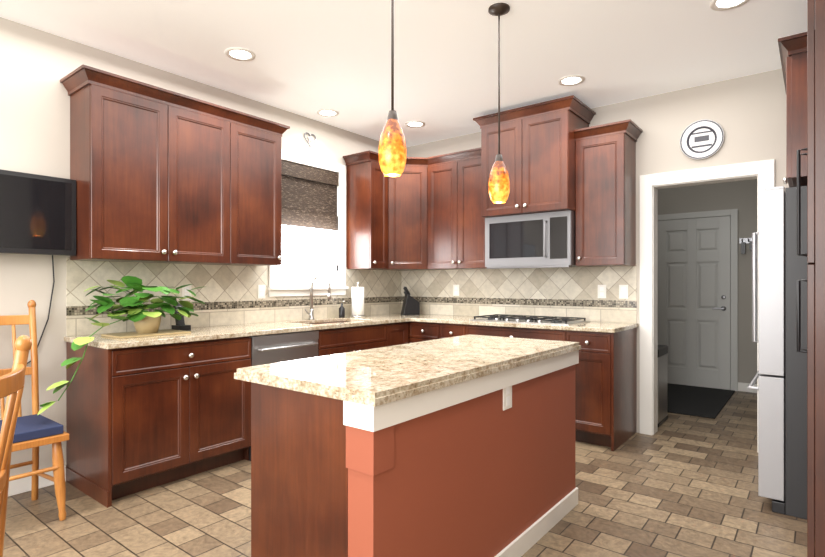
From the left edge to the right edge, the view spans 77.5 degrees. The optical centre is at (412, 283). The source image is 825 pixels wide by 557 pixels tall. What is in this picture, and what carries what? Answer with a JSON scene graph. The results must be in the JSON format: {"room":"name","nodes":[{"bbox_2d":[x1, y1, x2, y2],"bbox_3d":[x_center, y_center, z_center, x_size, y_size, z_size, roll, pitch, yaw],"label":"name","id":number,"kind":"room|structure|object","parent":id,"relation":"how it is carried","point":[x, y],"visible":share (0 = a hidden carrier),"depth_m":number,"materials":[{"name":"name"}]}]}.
{"room":"kitchen","nodes":[
{"label":"kitchen","id":0,"kind":"room"},
{"bbox_2d":[0,17,391,476],"bbox_3d":[-2.457,-0.152,2.978,0.140,2.775,7.660,0,0,38],"label":"wall","id":1,"kind":"structure","parent":0,"point":[36,65],"depth_m":3.15,"materials":[{"name":"paint"}]},
{"bbox_2d":[8,465,65,496],"bbox_3d":[-3.464,1.185,1.566,0.014,0.100,4.195,0,0,38],"label":"baseboard","id":2,"kind":"structure","parent":1,"relation":"attached to","point":[21,485],"depth_m":3.05,"materials":[{"name":"white paint"}]},
{"bbox_2d":[0,169,75,363],"bbox_3d":[-2.380,-0.051,2.863,0.120,1.178,0.855,0,0,38],"label":"wall-mounted tv","id":3,"kind":"object","parent":1,"relation":"attached to","point":[37,214],"visible":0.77,"depth_m":3.01,"materials":[{"name":"black plastic"}]},
{"bbox_2d":[66,257,401,335],"bbox_3d":[-1.147,0.078,4.530,0.008,0.497,3.319,0,0,38],"label":"tile backsplash","id":4,"kind":"structure","parent":1,"relation":"attached to","point":[227,294],"depth_m":4.01,"materials":[{"name":"tile"}]},
{"bbox_2d":[182,285,191,300],"bbox_3d":[-1.683,0.065,3.832,0.006,0.116,0.072,0,0,38],"label":"outlet","id":5,"kind":"object","parent":4,"relation":"attached to","point":[184,292],"depth_m":3.83,"materials":[{"name":"white paint"}]},
{"bbox_2d":[258,285,264,298],"bbox_3d":[-1.276,0.065,4.352,0.006,0.116,0.072,0,0,38],"label":"outlet","id":6,"kind":"object","parent":4,"relation":"attached to","point":[261,288],"depth_m":4.35,"materials":[{"name":"white paint"}]},
{"bbox_2d":[268,149,348,296],"bbox_3d":[-0.994,-0.535,4.805,0.190,1.290,0.930,0,0,38],"label":"window","id":7,"kind":"structure","parent":1,"relation":"in","point":[274,290],"depth_m":4.92,"materials":[{"name":"white paint"}]},
{"bbox_2d":[278,160,338,282],"bbox_3d":[-0.999,-0.545,4.808,0.138,1.100,0.740,0,0,38],"label":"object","id":8,"kind":"structure","parent":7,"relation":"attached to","point":[309,222],"depth_m":4.78,"materials":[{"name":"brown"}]},
{"bbox_2d":[304,132,315,146],"bbox_3d":[-0.950,-1.334,4.770,0.010,0.133,0.146,0,0,38],"label":"heart","id":9,"kind":"object","parent":1,"relation":"attached to","point":[310,138],"visible":0.94,"depth_m":4.77,"materials":[{"name":"silver metal"}]},
{"bbox_2d":[60,64,642,270],"bbox_3d":[-0.145,-0.817,3.722,2.577,1.357,3.352,0,0,38],"label":"upper cabinets","id":10,"kind":"object","parent":1,"relation":"attached to","point":[160,175],"visible":0.98,"depth_m":4.08,"materials":[{"name":"brown wood"}]},
{"bbox_2d":[485,210,588,268],"bbox_3d":[1.091,-0.370,4.585,0.797,0.464,0.469,0,0,38],"label":"microwave","id":11,"kind":"object","parent":10,"relation":"in","point":[521,238],"depth_m":4.39,"materials":[{"name":"silver metal"}]},
{"bbox_2d":[0,0,806,146],"bbox_3d":[0.098,-1.590,2.591,4.760,0.100,10.200,0,0,38],"label":"ceiling","id":12,"kind":"structure","parent":0,"point":[312,58],"depth_m":3.35,"materials":[{"name":"paint"}]},
{"bbox_2d":[225,47,255,60],"bbox_3d":[-1.153,-1.536,3.443,0.198,0.006,0.198,0,0,11],"label":"recessed light","id":13,"kind":"object","parent":12,"relation":"in","point":[239,54],"depth_m":3.44,"materials":[{"name":"white"}]},
{"bbox_2d":[317,109,338,116],"bbox_3d":[-0.762,-1.536,4.623,0.198,0.006,0.198,0,0,29],"label":"recessed light","id":14,"kind":"object","parent":12,"relation":"in","point":[323,112],"depth_m":4.62,"materials":[{"name":"white"}]},
{"bbox_2d":[378,0,406,176],"bbox_3d":[-0.083,-0.998,2.148,0.120,1.085,0.120,0,0,38],"label":"pendant lamp","id":15,"kind":"object","parent":12,"relation":"hanging from","point":[392,150],"visible":1,"depth_m":2.11,"materials":[{"name":"orange glass"}]},
{"bbox_2d":[405,121,424,127],"bbox_3d":[0.025,-1.536,4.947,0.198,0.006,0.198,0,0,29],"label":"recessed light","id":16,"kind":"object","parent":12,"relation":"in","point":[413,124],"depth_m":4.95,"materials":[{"name":"white glass"}]},
{"bbox_2d":[488,3,509,203],"bbox_3d":[0.484,-0.998,2.873,0.120,1.085,0.120,0,0,38],"label":"pendant lamp","id":17,"kind":"object","parent":12,"relation":"hanging from","point":[499,186],"visible":1,"depth_m":2.84,"materials":[{"name":"orange glass"}]},
{"bbox_2d":[558,75,584,85],"bbox_3d":[1.201,-1.536,3.886,0.198,0.006,0.198,0,0,29],"label":"recessed light","id":18,"kind":"object","parent":12,"relation":"in","point":[571,80],"depth_m":3.88,"materials":[{"name":"white glass"}]},
{"bbox_2d":[710,0,749,10],"bbox_3d":[1.726,-1.536,2.789,0.198,0.006,0.198,0,0,11],"label":"recessed light","id":19,"kind":"object","parent":12,"relation":"in","point":[717,5],"depth_m":2.83,"materials":[{"name":"white"}]},
{"bbox_2d":[3,383,806,556],"bbox_3d":[0.098,1.285,2.591,4.760,0.100,10.200,0,0,38],"label":"floor","id":20,"kind":"structure","parent":0,"point":[678,485],"depth_m":2.79,"materials":[{"name":"tile"}]},
{"bbox_2d":[0,335,31,556],"bbox_3d":[-1.267,0.692,1.253,0.500,1.087,0.408,0,0,-23],"label":"dining chair","id":21,"kind":"object","parent":20,"relation":"on","point":[12,385],"visible":1,"depth_m":1.42,"materials":[{"name":"brown wood"}]},
{"bbox_2d":[0,300,68,520],"bbox_3d":[-2.139,0.664,2.691,0.526,1.144,0.430,0,0,38],"label":"dining chair","id":22,"kind":"object","parent":20,"relation":"on","point":[34,431],"visible":0.83,"depth_m":2.73,"materials":[{"name":"brown wood"}]},
{"bbox_2d":[64,274,411,507],"bbox_3d":[-0.893,0.574,4.320,0.660,1.320,3.330,0,0,38],"label":"base unit","id":23,"kind":"object","parent":20,"relation":"on","point":[145,413],"depth_m":3.16,"materials":[{"name":"brown wood"}]},
{"bbox_2d":[37,276,204,414],"bbox_3d":[-1.790,0.320,3.214,0.507,0.741,1.035,0,0,38],"label":"pothos plant","id":24,"kind":"object","parent":23,"relation":"on","point":[146,323],"visible":1,"depth_m":3.21,"materials":[{"name":"green plant"}]},
{"bbox_2d":[172,303,190,330],"bbox_3d":[-1.646,0.233,3.651,0.115,0.187,0.090,0,0,38],"label":"cordless phone","id":25,"kind":"object","parent":23,"relation":"on","point":[180,325],"visible":0.71,"depth_m":3.64,"materials":[{"name":"black plastic"}]},
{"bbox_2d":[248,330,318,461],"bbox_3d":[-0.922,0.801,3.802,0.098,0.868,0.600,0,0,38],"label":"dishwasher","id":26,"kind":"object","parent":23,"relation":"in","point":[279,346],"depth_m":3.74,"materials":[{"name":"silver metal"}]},
{"bbox_2d":[304,274,331,319],"bbox_3d":[-0.867,0.120,4.634,0.245,0.414,0.157,0,0,38],"label":"faucet","id":27,"kind":"object","parent":23,"relation":"on","point":[311,317],"depth_m":4.69,"materials":[{"name":"silver metal"}]},
{"bbox_2d":[339,301,344,317],"bbox_3d":[-0.681,0.244,4.978,0.070,0.163,0.060,0,0,38],"label":"soap dispenser","id":28,"kind":"object","parent":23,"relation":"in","point":[341,311],"visible":1,"depth_m":4.96,"materials":[{"name":"black plastic"}]},
{"bbox_2d":[64,312,637,349],"bbox_3d":[-0.152,0.343,3.740,2.544,0.032,3.332,0,0,38],"label":"countertop","id":29,"kind":"structure","parent":23,"relation":"on","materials":[{"name":"stone"}]},
{"bbox_2d":[350,282,364,317],"bbox_3d":[-0.539,0.153,5.070,0.150,0.346,0.150,0,0,38],"label":"paper towel holder","id":30,"kind":"object","parent":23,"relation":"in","point":[357,301],"visible":1,"depth_m":5.01,"materials":[{"name":"white paper"}]},
{"bbox_2d":[401,287,419,314],"bbox_3d":[-0.026,0.176,5.482,0.179,0.300,0.120,0,0,-17],"label":"knife block","id":31,"kind":"object","parent":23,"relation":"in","point":[410,305],"visible":1,"depth_m":5.43,"materials":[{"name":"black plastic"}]},
{"bbox_2d":[234,346,580,556],"bbox_3d":[0.139,0.802,2.431,0.686,0.867,1.708,0,0,38],"label":"kitchen island","id":32,"kind":"object","parent":20,"relation":"on","point":[461,446],"depth_m":1.86,"materials":[{"name":"brown wood"}]},
{"bbox_2d":[234,334,580,401],"bbox_3d":[0.128,0.347,2.440,0.735,0.040,1.720,0,0,38],"label":"island countertop","id":33,"kind":"structure","parent":32,"relation":"on","point":[375,374],"depth_m":2.06,"materials":[{"name":"beige stone"}]},
{"bbox_2d":[412,314,637,450],"bbox_3d":[0.934,0.763,4.591,1.882,0.943,0.651,0,0,38],"label":"base unit","id":34,"kind":"object","parent":20,"relation":"on","point":[606,369],"depth_m":3.98,"materials":[{"name":"brown wood"}]},
{"bbox_2d":[469,314,590,325],"bbox_3d":[1.024,0.309,4.535,0.920,0.036,0.490,0,0,38],"label":"cooktop","id":35,"kind":"object","parent":34,"relation":"in","point":[548,320],"depth_m":4.42,"materials":[{"name":"silver metal"}]},
{"bbox_2d":[658,345,667,426],"bbox_3d":[2.102,0.897,4.631,0.288,0.675,0.404,0,0,38],"label":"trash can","id":36,"kind":"object","parent":20,"relation":"on","point":[662,384],"visible":0.27,"depth_m":4.54,"materials":[{"name":"silver metal"}]},
{"bbox_2d":[667,383,734,418],"bbox_3d":[2.903,1.229,5.557,0.840,0.012,1.530,0,0,38],"label":"rug","id":37,"kind":"object","parent":20,"relation":"on","point":[704,402],"visible":0.62,"depth_m":5.40,"materials":[{"name":"black fabric"}]},
{"bbox_2d":[738,382,756,392],"bbox_3d":[4.280,1.185,5.531,1.400,0.100,0.014,0,0,38],"label":"baseboard","id":38,"kind":"structure","parent":20,"relation":"on","point":[741,386],"depth_m":5.89,"materials":[{"name":"white paint"}]},
{"bbox_2d":[747,186,807,519],"bbox_3d":[2.509,0.354,2.920,0.962,1.762,0.908,0,0,38],"label":"refrigerator","id":39,"kind":"object","parent":20,"relation":"on","point":[779,267],"visible":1,"depth_m":2.77,"materials":[{"name":"grey metal"}]},
{"bbox_2d":[778,0,824,556],"bbox_3d":[2.253,-0.150,2.470,0.812,2.770,2.368,0,0,38],"label":"tall cabinet","id":40,"kind":"object","parent":20,"relation":"on","point":[802,56],"visible":0.94,"depth_m":1.70,"materials":[{"name":"brown wood"}]},
{"bbox_2d":[406,69,788,432],"bbox_3d":[1.682,-0.152,4.500,4.500,2.775,0.120,0,0,38],"label":"wall","id":41,"kind":"structure","parent":0,"point":[747,114],"depth_m":4.00,"materials":[{"name":"paint"}]},
{"bbox_2d":[402,264,636,322],"bbox_3d":[0.879,0.078,5.046,2.502,0.497,0.009,0,0,38],"label":"tile backsplash","id":42,"kind":"structure","parent":41,"relation":"attached to","point":[566,291],"depth_m":4.86,"materials":[{"name":"tile"}]},
{"bbox_2d":[453,285,458,295],"bbox_3d":[0.456,0.065,5.368,0.072,0.116,0.007,0,0,38],"label":"outlet","id":43,"kind":"object","parent":42,"relation":"attached to","point":[455,287],"depth_m":5.37,"materials":[{"name":"white paint"}]},
{"bbox_2d":[598,285,605,297],"bbox_3d":[1.637,0.065,4.443,0.072,0.116,0.007,0,0,38],"label":"outlet","id":44,"kind":"object","parent":42,"relation":"attached to","point":[601,288],"depth_m":4.44,"materials":[{"name":"white paint"}]},
{"bbox_2d":[619,285,627,298],"bbox_3d":[1.779,0.065,4.332,0.072,0.116,0.007,0,0,38],"label":"outlet","id":45,"kind":"object","parent":42,"relation":"attached to","point":[623,291],"depth_m":4.33,"materials":[{"name":"white paint"}]},
{"bbox_2d":[679,119,723,159],"bbox_3d":[2.236,-1.115,3.975,0.306,0.306,0.022,0,0,38],"label":"decorative plate","id":46,"kind":"object","parent":41,"relation":"attached to","point":[702,139],"visible":1,"depth_m":3.97,"materials":[{"name":"white ceramic"}]},
{"bbox_2d":[640,159,774,451],"bbox_3d":[2.290,0.169,4.035,0.914,2.132,0.174,0,0,38],"label":"door frame","id":47,"kind":"structure","parent":41,"relation":"attached to","point":[762,172],"depth_m":4.20,"materials":[{"name":"white paint"}]},
{"bbox_2d":[658,179,756,389],"bbox_3d":[2.359,-0.152,4.059,2.610,2.775,0.019,0,0,38],"label":"wall","id":48,"kind":"structure","parent":0,"point":[741,196],"depth_m":3.92,"materials":[{"name":"paint"}]},
{"bbox_2d":[658,209,737,390],"bbox_3d":[3.366,0.185,6.197,0.940,2.100,0.088,0,0,38],"label":"door","id":49,"kind":"structure","parent":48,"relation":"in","point":[698,294],"depth_m":6.16,"materials":[{"name":"grey wood"}]},
{"bbox_2d":[739,238,751,253],"bbox_3d":[3.824,-0.435,5.848,0.180,0.180,0.074,0,0,38],"label":"coat hook","id":50,"kind":"object","parent":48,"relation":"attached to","point":[742,241],"visible":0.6,"depth_m":5.86,"materials":[{"name":"silver metal"}]}
]}

